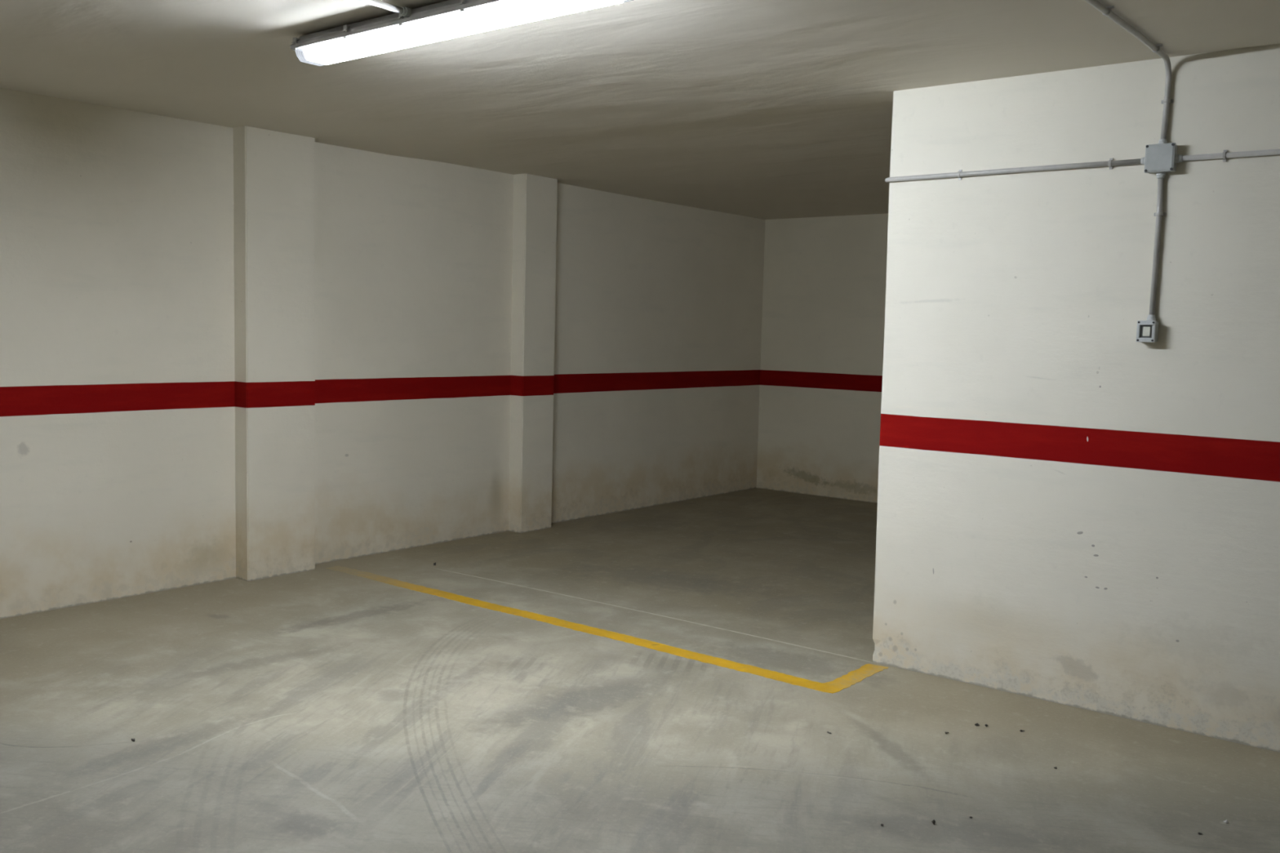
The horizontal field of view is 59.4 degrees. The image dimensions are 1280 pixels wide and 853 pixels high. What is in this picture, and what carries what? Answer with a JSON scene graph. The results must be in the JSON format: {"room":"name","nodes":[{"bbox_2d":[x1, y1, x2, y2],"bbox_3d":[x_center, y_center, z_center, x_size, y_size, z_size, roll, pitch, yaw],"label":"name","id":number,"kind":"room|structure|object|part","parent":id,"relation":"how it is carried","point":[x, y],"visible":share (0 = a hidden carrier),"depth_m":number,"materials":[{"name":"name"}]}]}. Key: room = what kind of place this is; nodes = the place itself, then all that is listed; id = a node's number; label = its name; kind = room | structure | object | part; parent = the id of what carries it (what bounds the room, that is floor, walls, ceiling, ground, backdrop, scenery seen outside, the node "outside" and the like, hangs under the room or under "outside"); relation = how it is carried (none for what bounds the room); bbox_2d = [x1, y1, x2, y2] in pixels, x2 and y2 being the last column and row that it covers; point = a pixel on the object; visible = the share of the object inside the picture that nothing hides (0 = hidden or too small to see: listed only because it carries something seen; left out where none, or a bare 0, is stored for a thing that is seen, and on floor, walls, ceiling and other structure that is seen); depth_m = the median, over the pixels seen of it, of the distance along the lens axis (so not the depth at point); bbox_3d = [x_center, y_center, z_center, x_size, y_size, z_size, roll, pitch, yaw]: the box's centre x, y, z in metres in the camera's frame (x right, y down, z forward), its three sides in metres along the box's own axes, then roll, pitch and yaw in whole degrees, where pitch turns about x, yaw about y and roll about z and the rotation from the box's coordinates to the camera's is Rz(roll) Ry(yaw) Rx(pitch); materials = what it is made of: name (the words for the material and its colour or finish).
{"room":"parking garage","nodes":[
{"label":"parking garage","id":0,"kind":"room"},
{"bbox_2d":[0,87,764,618],"bbox_3d":[-3.344,-0.341,5.349,0.200,2.606,14.211,5,6,38],"label":"wall","id":1,"kind":"structure","parent":0,"point":[117,374],"depth_m":7.04,"materials":[{"name":"paint"}]},
{"bbox_2d":[233,125,315,581],"bbox_3d":[-2.147,-0.418,6.604,0.144,2.606,0.461,5,6,38],"label":"pilaster","id":2,"kind":"object","parent":1,"relation":"attached to","point":[274,171],"visible":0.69,"depth_m":6.52,"materials":[{"name":"paint"}]},
{"bbox_2d":[508,173,557,533],"bbox_3d":[-0.796,-0.529,8.294,0.144,2.606,0.335,5,6,38],"label":"pilaster","id":3,"kind":"object","parent":1,"relation":"attached to","point":[535,197],"visible":0.88,"depth_m":8.22,"materials":[{"name":"paint"}]},
{"bbox_2d":[0,488,1279,852],"bbox_3d":[0.941,1.454,2.043,11.253,0.201,14.611,5,6,38],"label":"floor","id":4,"kind":"structure","parent":0,"point":[321,709],"depth_m":4.29,"materials":[{"name":"concrete"}]},
{"bbox_2d":[0,0,1279,219],"bbox_3d":[1.009,-1.345,1.804,11.253,0.250,14.611,5,6,38],"label":"ceiling","id":5,"kind":"structure","parent":0,"point":[765,109],"depth_m":4.77,"materials":[{"name":"paint"}]},
{"bbox_2d":[357,0,403,13],"bbox_3d":[-2.225,-1.301,2.045,0.042,0.032,4.550,5,6,38],"label":"conduit","id":6,"kind":"object","parent":5,"relation":"attached to","point":[381,4],"visible":1,"depth_m":3.75,"materials":[{"name":"grey plastic"}]},
{"bbox_2d":[290,0,633,66],"bbox_3d":[-0.654,-1.380,3.799,1.580,0.103,0.173,5,6,38],"label":"ceiling light","id":7,"kind":"object","parent":5,"relation":"attached to","point":[317,48],"visible":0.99,"depth_m":3.86,"materials":[{"name":"plastic"}]},
{"bbox_2d":[294,48,330,66],"bbox_3d":[-1.246,-1.407,4.276,0.050,0.048,0.130,5,6,38],"label":"diffuser","id":8,"kind":"object","parent":7,"relation":"attached to","point":[309,55],"depth_m":4.24,"materials":[{"name":"white plastic"}]},
{"bbox_2d":[617,0,633,2],"bbox_3d":[-0.057,-1.298,3.333,0.050,0.048,0.130,5,6,38],"label":"diffuser","id":9,"kind":"object","parent":7,"relation":"attached to","point":[623,1],"depth_m":3.36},
{"bbox_2d":[755,213,888,503],"bbox_3d":[5.468,-0.312,7.545,11.253,2.606,0.200,5,6,38],"label":"wall","id":10,"kind":"structure","parent":0,"point":[824,277],"depth_m":10.41,"materials":[{"name":"paint"}]},
{"bbox_2d":[872,43,1279,752],"bbox_3d":[4.027,0.047,2.921,7.321,2.606,0.250,5,6,38],"label":"wall","id":11,"kind":"structure","parent":0,"point":[1073,510],"depth_m":4.52,"materials":[{"name":"paint"}]},
{"bbox_2d":[884,158,1141,183],"bbox_3d":[1.593,-1.070,4.769,1.101,0.044,0.268,5,6,38],"label":"conduit","id":12,"kind":"object","parent":11,"relation":"attached to","point":[1110,162],"visible":0.97,"depth_m":4.63,"materials":[{"name":"grey plastic"}]},
{"bbox_2d":[1084,0,1173,139],"bbox_3d":[0.092,-1.086,1.881,0.050,0.319,6.162,5,6,38],"label":"conduit","id":13,"kind":"object","parent":11,"relation":"attached to","point":[1106,11],"visible":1,"depth_m":4.08,"materials":[{"name":"grey plastic"}]},
{"bbox_2d":[1136,315,1159,342],"bbox_3d":[1.964,-0.379,4.346,0.068,0.106,0.059,5,6,38],"label":"light switch","id":14,"kind":"object","parent":11,"relation":"attached to","point":[1147,331],"visible":1,"depth_m":4.33,"materials":[{"name":"grey plastic"}]},
{"bbox_3d":[1.956,-0.367,4.337,0.045,0.049,0.002,5,6,38],"label":"recess plate","id":15,"kind":"part","parent":14,"relation":"part of","materials":[{"name":"grey plastic"}]},
{"bbox_2d":[1149,177,1166,315],"bbox_3d":[1.991,-0.697,4.321,0.042,0.531,0.027,5,6,38],"label":"conduit","id":16,"kind":"object","parent":11,"relation":"attached to","point":[1159,213],"visible":1,"depth_m":4.32,"materials":[{"name":"grey plastic"}]},
{"bbox_2d":[1140,138,1182,178],"bbox_3d":[1.989,-1.023,4.286,0.146,0.146,0.056,5,6,38],"label":"junction box","id":17,"kind":"object","parent":11,"relation":"attached to","point":[1162,157],"visible":1,"depth_m":4.27,"materials":[{"name":"grey plastic"}]},
{"bbox_3d":[1.978,-1.022,4.272,0.106,0.106,0.016,5,6,38],"label":"lid","id":18,"kind":"part","parent":17,"relation":"part of","materials":[{"name":"grey plastic"}]},
{"bbox_2d":[1182,148,1279,161],"bbox_3d":[3.457,-0.884,3.137,3.614,0.045,0.027,5,6,38],"label":"conduit","id":19,"kind":"object","parent":11,"relation":"attached to","point":[1224,155],"visible":1,"depth_m":4.14,"materials":[{"name":"grey plastic"}]}
]}

